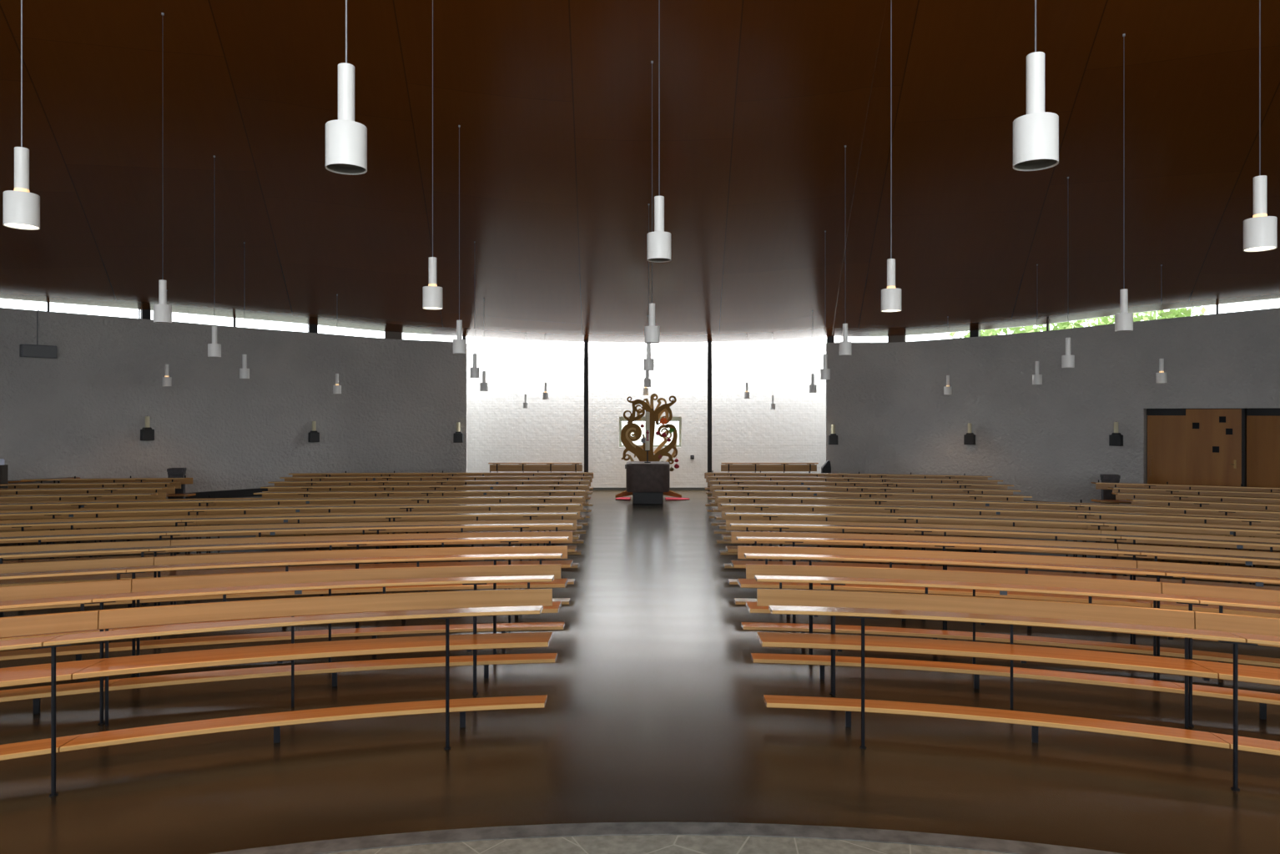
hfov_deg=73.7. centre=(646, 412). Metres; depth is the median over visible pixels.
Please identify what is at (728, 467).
bench
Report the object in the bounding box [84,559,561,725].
pew
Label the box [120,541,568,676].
pew
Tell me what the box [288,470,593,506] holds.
pew
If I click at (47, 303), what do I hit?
window
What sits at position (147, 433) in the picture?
wall lamp
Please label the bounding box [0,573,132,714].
pew
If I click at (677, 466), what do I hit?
apple
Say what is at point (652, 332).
pendant lamp
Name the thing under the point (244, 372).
pendant lamp
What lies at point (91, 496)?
pew
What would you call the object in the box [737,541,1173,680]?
pew
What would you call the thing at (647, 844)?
floor
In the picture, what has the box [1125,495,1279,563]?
pew
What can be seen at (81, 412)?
wall
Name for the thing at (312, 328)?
trim
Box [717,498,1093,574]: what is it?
pew
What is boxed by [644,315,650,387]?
pendant lamp
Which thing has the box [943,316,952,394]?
pendant lamp
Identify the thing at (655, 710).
floor
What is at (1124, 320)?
pendant lamp
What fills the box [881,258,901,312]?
pendant lamp
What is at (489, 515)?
pew
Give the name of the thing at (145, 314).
trim
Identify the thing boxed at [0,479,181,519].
pew
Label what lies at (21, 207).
pendant lamp
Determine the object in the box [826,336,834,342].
trim
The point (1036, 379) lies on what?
pendant lamp
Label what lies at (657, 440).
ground
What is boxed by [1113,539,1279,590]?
pew
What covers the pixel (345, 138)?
pendant lamp
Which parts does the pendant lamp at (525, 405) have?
lamp shade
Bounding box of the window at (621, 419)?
[619,417,680,447]
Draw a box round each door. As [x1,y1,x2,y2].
[1147,415,1185,484]
[1185,408,1241,486]
[1246,415,1279,488]
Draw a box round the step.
[210,822,1123,853]
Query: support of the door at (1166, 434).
in the wall at (1187, 409)
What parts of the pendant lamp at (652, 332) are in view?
stem, lamp shade, cord, cord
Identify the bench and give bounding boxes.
[8,477,80,483]
[488,463,582,472]
[720,463,818,473]
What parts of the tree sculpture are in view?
panel, cross panel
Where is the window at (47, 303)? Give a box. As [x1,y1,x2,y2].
[5,298,141,318]
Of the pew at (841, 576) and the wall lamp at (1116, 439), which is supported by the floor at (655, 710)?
the pew at (841, 576)
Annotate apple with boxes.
[674,463,679,468]
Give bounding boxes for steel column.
[584,340,588,472]
[707,341,711,491]
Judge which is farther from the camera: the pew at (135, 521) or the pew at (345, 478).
the pew at (345, 478)
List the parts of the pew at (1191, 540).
backrest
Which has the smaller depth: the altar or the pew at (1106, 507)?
the pew at (1106, 507)
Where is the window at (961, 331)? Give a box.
[908,331,969,342]
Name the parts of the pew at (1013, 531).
seat, backrest, post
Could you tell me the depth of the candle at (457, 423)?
20.57 m
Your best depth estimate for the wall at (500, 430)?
21.80 m
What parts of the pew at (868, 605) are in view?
kneeler leg, post, mounting plate, backrest, seat, kneeler leg, post, mounting plate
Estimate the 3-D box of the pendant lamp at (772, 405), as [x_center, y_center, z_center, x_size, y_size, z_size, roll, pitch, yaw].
[2.976,-1.441,20.200,0.128,2.763,0.128,0,0,0]
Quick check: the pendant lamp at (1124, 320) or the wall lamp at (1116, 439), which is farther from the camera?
the wall lamp at (1116, 439)
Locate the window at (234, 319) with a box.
[152,312,308,332]
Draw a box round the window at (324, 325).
[317,325,384,338]
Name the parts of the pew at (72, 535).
backrest, seat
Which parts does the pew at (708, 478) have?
seat, backrest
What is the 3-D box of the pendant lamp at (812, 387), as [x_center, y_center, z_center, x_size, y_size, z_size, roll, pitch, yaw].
[3.628,-2.148,18.681,0.160,3.457,0.160,0,0,0]
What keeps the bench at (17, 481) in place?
on the floor at (655, 710)
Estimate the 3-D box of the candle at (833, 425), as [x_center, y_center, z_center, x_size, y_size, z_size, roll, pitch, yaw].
[4.499,0.417,20.601,0.084,0.232,0.084,0,0,9]
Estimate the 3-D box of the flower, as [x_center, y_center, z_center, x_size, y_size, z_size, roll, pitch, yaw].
[0.393,0.212,19.788,0.185,0.190,0.046,0,0,0]
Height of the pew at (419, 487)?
0.812 m
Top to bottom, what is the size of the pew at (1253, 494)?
0.812 m
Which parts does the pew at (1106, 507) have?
backrest, seat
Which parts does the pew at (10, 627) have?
backrest, seat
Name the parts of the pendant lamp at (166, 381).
stem, lamp shade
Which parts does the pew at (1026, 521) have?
seat, backrest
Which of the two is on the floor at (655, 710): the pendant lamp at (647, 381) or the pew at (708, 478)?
the pew at (708, 478)
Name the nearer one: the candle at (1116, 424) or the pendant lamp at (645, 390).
the candle at (1116, 424)
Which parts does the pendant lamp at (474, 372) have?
stem, lamp shade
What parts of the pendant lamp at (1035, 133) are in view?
stem, cord, cord, lamp shade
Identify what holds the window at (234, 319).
in the wall at (81, 412)
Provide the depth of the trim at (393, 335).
20.46 m
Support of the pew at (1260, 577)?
on the floor at (655, 710)
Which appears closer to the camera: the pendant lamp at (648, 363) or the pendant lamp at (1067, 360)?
the pendant lamp at (1067, 360)
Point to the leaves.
(671, 430)
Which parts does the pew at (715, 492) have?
seat, backrest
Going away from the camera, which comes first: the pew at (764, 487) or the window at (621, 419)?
the pew at (764, 487)
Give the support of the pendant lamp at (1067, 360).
hanging from the ceiling
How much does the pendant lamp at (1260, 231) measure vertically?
3.384 m
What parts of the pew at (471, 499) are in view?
backrest, seat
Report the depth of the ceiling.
11.55 m
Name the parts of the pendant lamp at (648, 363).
stem, lamp shade, cord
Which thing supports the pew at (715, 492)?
on the floor at (655, 710)
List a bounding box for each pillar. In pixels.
[166,468,186,498]
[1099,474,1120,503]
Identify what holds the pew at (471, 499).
on the floor at (655, 710)
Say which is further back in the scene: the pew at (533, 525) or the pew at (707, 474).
the pew at (707, 474)
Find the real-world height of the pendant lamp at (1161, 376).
3.384 m
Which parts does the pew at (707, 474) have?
backrest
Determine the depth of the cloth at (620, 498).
19.52 m
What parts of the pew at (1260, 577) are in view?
backrest, seat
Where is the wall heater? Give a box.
[185,488,267,498]
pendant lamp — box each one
[3,0,40,230]
[153,12,171,323]
[161,290,171,386]
[207,156,221,357]
[239,242,249,378]
[325,0,367,175]
[332,294,341,393]
[423,0,442,309]
[453,125,465,354]
[469,241,479,377]
[479,298,488,391]
[523,394,528,408]
[542,334,549,399]
[642,377,649,395]
[643,203,654,370]
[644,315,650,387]
[645,60,659,343]
[647,0,670,262]
[743,334,750,398]
[770,395,775,409]
[809,310,816,393]
[820,231,830,379]
[839,145,851,355]
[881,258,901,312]
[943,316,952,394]
[1012,0,1058,171]
[1032,264,1042,384]
[1061,176,1074,367]
[1114,33,1133,332]
[1156,264,1166,382]
[1243,0,1277,251]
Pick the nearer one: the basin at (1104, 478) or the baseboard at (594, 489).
the basin at (1104, 478)
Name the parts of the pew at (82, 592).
kneeler leg, seat, backrest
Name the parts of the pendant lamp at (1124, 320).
lamp shade, stem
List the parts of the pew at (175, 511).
post, backrest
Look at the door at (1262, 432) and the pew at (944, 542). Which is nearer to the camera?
the pew at (944, 542)
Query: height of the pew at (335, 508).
0.812 m
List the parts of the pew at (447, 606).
mounting plate, post, kneeler leg, seat, backrest, mounting plate, post, kneeler leg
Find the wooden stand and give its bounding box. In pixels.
[0,458,8,520]
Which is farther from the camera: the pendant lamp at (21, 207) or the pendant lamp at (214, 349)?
the pendant lamp at (214, 349)
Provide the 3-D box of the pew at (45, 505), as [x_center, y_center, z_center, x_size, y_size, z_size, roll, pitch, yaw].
[-7.841,1.594,11.613,3.729,0.812,1.277,0,0,-13]
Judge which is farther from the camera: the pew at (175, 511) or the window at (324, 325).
the window at (324, 325)
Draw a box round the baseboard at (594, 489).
[589,488,707,490]
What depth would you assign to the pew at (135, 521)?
10.01 m
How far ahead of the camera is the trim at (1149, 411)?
16.97 m
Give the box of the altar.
[624,461,670,504]
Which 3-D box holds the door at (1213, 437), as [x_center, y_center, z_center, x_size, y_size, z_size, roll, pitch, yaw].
[10.796,0.970,16.278,0.108,2.050,0.921,0,0,-40]
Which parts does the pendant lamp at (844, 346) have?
stem, lamp shade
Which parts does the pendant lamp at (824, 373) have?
stem, lamp shade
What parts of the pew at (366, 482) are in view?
backrest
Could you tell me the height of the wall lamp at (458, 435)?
0.505 m
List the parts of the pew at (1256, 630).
seat, backrest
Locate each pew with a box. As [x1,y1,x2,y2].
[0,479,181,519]
[0,483,175,540]
[0,489,166,544]
[0,495,216,558]
[0,503,206,571]
[0,511,196,560]
[0,522,189,616]
[0,535,176,586]
[0,552,154,660]
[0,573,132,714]
[0,604,108,760]
[20,475,196,497]
[30,582,552,797]
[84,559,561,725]
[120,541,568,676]
[144,527,573,639]
[161,516,577,605]
[177,506,580,570]
[190,498,583,566]
[203,492,585,553]
[253,487,587,546]
[260,482,589,525]
[268,478,590,518]
[279,473,592,512]
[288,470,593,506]
[704,470,992,506]
[705,473,1002,512]
[707,478,1013,518]
[710,482,1020,534]
[711,487,1032,551]
[714,493,1084,557]
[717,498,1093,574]
[720,507,1108,574]
[725,516,1126,592]
[730,527,1147,645]
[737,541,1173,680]
[745,559,1208,727]
[756,582,1258,791]
[1069,499,1279,566]
[1077,507,1279,584]
[1086,515,1279,584]
[1091,479,1279,503]
[1100,526,1279,569]
[1108,484,1279,498]
[1111,489,1279,549]
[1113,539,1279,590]
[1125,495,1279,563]
[1136,556,1279,667]
[1160,577,1279,720]
[1186,605,1279,755]
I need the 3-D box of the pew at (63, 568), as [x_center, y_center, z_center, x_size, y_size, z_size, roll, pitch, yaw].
[-5.082,1.594,6.532,2.230,0.812,1.204,0,0,-20]
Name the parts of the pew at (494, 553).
mounting plate, post, seat, backrest, post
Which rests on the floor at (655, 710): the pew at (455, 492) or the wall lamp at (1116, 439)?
the pew at (455, 492)
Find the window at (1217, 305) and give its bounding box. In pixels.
[978,298,1275,337]
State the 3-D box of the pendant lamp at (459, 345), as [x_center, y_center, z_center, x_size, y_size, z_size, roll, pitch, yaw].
[-2.360,-2.463,10.742,0.160,3.457,0.160,0,0,0]
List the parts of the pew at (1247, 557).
seat, backrest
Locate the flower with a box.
[660,417,667,425]
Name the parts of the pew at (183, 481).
backrest, seat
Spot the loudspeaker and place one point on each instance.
(25, 350)
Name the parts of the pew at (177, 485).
backrest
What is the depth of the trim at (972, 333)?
19.45 m
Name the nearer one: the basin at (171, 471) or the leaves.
the basin at (171, 471)
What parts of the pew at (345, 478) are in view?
backrest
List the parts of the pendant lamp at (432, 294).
stem, lamp shade, cord, cord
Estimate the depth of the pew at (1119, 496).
12.65 m
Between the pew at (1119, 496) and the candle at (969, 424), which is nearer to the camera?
the pew at (1119, 496)
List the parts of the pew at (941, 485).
seat, backrest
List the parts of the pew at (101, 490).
backrest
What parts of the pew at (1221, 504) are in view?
backrest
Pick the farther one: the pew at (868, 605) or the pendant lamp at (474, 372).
the pendant lamp at (474, 372)
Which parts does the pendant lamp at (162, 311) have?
stem, lamp shade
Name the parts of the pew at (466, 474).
backrest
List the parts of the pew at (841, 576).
kneeler leg, post, mounting plate, backrest, seat, kneeler leg, post, mounting plate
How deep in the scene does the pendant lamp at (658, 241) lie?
5.62 m
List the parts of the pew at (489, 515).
backrest, seat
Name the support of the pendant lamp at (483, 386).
hanging from the ceiling
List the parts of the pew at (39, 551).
backrest, seat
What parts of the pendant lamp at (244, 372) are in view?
stem, lamp shade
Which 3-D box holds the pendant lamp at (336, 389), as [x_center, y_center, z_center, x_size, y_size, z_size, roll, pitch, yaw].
[-6.498,-2.077,17.902,0.160,3.384,0.160,0,0,0]
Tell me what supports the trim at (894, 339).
attached to the wall at (888, 406)
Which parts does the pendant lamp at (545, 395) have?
stem, lamp shade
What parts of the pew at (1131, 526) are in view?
backrest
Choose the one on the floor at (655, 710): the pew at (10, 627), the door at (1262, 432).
the pew at (10, 627)
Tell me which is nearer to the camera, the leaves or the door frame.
the door frame
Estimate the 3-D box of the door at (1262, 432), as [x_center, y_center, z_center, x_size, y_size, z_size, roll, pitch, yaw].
[11.555,1.032,15.450,0.050,1.925,1.213,0,0,-34]
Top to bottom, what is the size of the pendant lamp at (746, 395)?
3.023 m
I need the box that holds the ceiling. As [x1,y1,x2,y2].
[0,0,1279,342]
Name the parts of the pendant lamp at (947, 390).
stem, lamp shade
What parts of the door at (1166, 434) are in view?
handle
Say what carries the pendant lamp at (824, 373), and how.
hanging from the ceiling
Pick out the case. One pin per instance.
(826, 468)
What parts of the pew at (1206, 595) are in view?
backrest, seat, kneeler leg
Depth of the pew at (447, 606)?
5.42 m
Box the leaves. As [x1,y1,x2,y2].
[668,428,675,433]
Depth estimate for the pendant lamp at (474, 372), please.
14.77 m
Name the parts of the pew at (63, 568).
seat, backrest, kneeler leg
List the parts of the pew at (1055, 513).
seat, backrest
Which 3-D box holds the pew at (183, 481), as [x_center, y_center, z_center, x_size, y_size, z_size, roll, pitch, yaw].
[-9.712,1.594,15.691,2.734,0.812,1.044,0,0,-7]
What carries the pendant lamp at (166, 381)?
hanging from the ceiling
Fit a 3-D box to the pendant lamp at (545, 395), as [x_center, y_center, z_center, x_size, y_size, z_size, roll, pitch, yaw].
[-2.395,-1.887,20.200,0.150,3.182,0.150,0,0,0]
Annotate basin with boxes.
[166,468,186,475]
[1099,474,1120,482]
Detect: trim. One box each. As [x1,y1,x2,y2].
[138,309,151,319]
[307,323,317,333]
[384,331,402,339]
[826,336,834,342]
[887,335,906,342]
[969,329,980,337]
[1146,408,1187,415]
[1246,408,1279,415]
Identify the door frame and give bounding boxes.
[1241,408,1246,486]
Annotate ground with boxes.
[621,422,679,444]
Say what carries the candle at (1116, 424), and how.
on the wall lamp at (1116, 439)
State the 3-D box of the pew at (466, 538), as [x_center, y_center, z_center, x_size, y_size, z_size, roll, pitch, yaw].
[-2.666,1.594,8.250,3.963,0.812,1.117,0,0,-10]
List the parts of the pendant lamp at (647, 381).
stem, lamp shade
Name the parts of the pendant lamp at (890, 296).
stem, lamp shade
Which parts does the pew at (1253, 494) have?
backrest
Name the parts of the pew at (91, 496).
backrest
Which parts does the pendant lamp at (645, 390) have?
lamp shade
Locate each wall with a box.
[0,307,467,498]
[431,334,869,488]
[826,307,1279,504]
[1187,408,1279,416]
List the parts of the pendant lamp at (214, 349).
stem, lamp shade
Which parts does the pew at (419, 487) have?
backrest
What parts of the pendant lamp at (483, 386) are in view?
stem, lamp shade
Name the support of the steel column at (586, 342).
on the floor at (655, 710)
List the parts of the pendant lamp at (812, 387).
stem, lamp shade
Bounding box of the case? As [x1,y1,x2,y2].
[821,460,831,473]
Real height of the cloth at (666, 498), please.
0.024 m
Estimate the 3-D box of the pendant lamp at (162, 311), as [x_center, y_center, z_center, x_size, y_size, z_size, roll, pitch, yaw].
[-4.779,-2.610,8.425,0.160,3.457,0.160,0,0,0]
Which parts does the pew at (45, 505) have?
backrest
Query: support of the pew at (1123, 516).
on the floor at (655, 710)
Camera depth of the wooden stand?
14.18 m
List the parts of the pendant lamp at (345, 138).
stem, lamp shade, cord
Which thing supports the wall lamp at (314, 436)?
attached to the wall at (81, 412)
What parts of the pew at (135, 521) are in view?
post, backrest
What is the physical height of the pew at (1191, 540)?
0.812 m
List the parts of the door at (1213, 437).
handle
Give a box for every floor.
[0,490,1279,853]
[324,835,1009,853]
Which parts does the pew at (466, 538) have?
post, post, seat, backrest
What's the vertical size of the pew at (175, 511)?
0.812 m
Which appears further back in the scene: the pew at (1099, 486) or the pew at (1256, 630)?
the pew at (1099, 486)
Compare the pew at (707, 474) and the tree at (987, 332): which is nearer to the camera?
the pew at (707, 474)
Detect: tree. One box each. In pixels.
[949,327,1024,338]
[1008,319,1083,333]
[1069,313,1140,328]
[1133,306,1206,322]
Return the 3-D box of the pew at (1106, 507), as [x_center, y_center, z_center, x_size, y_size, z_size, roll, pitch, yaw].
[7.348,1.594,10.700,3.743,0.812,1.054,0,0,25]
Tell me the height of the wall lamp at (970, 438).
0.505 m
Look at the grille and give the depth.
15.79 m
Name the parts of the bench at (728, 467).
backrest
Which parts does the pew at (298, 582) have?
mounting plate, post, kneeler leg, seat, backrest, mounting plate, post, kneeler leg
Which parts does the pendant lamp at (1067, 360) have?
stem, lamp shade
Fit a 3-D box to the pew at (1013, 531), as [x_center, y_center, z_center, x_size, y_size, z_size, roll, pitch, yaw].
[2.804,1.594,9.117,4.042,0.812,1.142,0,0,13]
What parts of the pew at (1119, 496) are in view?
backrest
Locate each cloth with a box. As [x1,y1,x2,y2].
[615,497,630,499]
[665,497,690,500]
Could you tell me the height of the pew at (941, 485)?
0.812 m
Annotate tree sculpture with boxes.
[614,393,681,498]
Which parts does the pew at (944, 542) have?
post, backrest, seat, post, post, mounting plate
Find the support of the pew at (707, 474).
on the floor at (655, 710)
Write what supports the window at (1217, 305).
in the wall at (888, 406)
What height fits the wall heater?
0.160 m
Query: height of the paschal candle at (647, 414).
1.138 m
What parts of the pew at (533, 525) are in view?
post, backrest, seat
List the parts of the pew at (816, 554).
post, mounting plate, backrest, seat, post, mounting plate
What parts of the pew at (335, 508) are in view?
post, backrest, seat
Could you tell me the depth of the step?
3.72 m
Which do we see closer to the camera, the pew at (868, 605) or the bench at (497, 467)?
the pew at (868, 605)
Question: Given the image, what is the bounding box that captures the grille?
[24,345,55,357]
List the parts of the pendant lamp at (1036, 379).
stem, lamp shade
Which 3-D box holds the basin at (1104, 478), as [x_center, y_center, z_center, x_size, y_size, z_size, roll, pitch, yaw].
[8.871,1.264,16.349,0.308,0.120,0.308,0,0,21]
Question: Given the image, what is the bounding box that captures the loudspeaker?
[19,308,56,358]
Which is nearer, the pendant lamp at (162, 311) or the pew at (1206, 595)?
the pew at (1206, 595)
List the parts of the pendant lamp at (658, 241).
stem, lamp shade, cord, cord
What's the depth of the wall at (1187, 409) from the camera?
16.25 m
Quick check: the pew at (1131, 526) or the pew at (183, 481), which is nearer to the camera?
the pew at (1131, 526)
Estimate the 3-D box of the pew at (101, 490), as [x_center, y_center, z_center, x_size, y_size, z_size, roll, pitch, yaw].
[-9.422,1.594,13.610,3.610,0.812,1.156,0,0,-9]
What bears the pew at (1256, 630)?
on the floor at (655, 710)
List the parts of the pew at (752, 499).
seat, backrest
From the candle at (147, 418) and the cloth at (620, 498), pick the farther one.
the cloth at (620, 498)
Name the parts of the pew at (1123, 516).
backrest, post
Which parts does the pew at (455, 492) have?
backrest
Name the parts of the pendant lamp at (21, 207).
stem, lamp shade, cord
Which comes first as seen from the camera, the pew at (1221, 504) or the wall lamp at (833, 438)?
the pew at (1221, 504)
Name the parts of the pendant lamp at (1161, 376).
stem, lamp shade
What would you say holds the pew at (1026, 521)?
on the floor at (655, 710)
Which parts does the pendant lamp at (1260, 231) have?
stem, cord, cord, lamp shade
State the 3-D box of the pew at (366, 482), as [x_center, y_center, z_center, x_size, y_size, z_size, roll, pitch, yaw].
[-3.864,1.594,15.163,5.723,0.812,1.052,0,0,-3]
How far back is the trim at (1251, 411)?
15.71 m
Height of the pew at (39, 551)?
0.812 m
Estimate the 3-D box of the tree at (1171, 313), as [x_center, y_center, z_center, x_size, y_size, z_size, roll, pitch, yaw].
[13.911,-0.629,23.024,1.996,5.759,2.186,0,0,0]
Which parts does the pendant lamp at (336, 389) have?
stem, lamp shade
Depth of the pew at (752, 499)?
12.09 m
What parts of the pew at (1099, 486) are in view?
seat, backrest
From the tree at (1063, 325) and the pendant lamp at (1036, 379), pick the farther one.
the tree at (1063, 325)
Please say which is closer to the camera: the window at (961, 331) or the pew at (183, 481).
the pew at (183, 481)
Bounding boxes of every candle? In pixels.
[145,416,149,427]
[312,421,316,430]
[456,422,459,432]
[644,412,650,463]
[831,424,835,433]
[967,423,971,433]
[1113,422,1118,433]
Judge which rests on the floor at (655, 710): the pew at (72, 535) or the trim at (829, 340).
the pew at (72, 535)
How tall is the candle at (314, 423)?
0.232 m
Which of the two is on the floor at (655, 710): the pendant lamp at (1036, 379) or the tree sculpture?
the tree sculpture
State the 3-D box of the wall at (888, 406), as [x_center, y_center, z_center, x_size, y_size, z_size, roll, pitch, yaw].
[9.140,-0.160,6.903,9.592,4.320,28.087,0,0,0]
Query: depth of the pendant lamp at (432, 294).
7.01 m
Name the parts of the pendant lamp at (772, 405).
lamp shade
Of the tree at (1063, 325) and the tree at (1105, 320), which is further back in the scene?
the tree at (1105, 320)
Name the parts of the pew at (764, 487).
backrest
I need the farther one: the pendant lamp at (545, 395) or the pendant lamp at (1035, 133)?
the pendant lamp at (545, 395)
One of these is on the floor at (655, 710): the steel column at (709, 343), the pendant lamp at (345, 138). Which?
the steel column at (709, 343)
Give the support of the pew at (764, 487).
on the floor at (655, 710)
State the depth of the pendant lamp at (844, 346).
11.26 m
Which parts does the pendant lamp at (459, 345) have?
stem, lamp shade, cord, cord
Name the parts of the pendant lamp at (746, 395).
lamp shade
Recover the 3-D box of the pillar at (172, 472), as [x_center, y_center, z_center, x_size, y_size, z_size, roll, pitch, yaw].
[-9.222,1.552,16.745,0.301,0.897,0.301,0,0,-21]

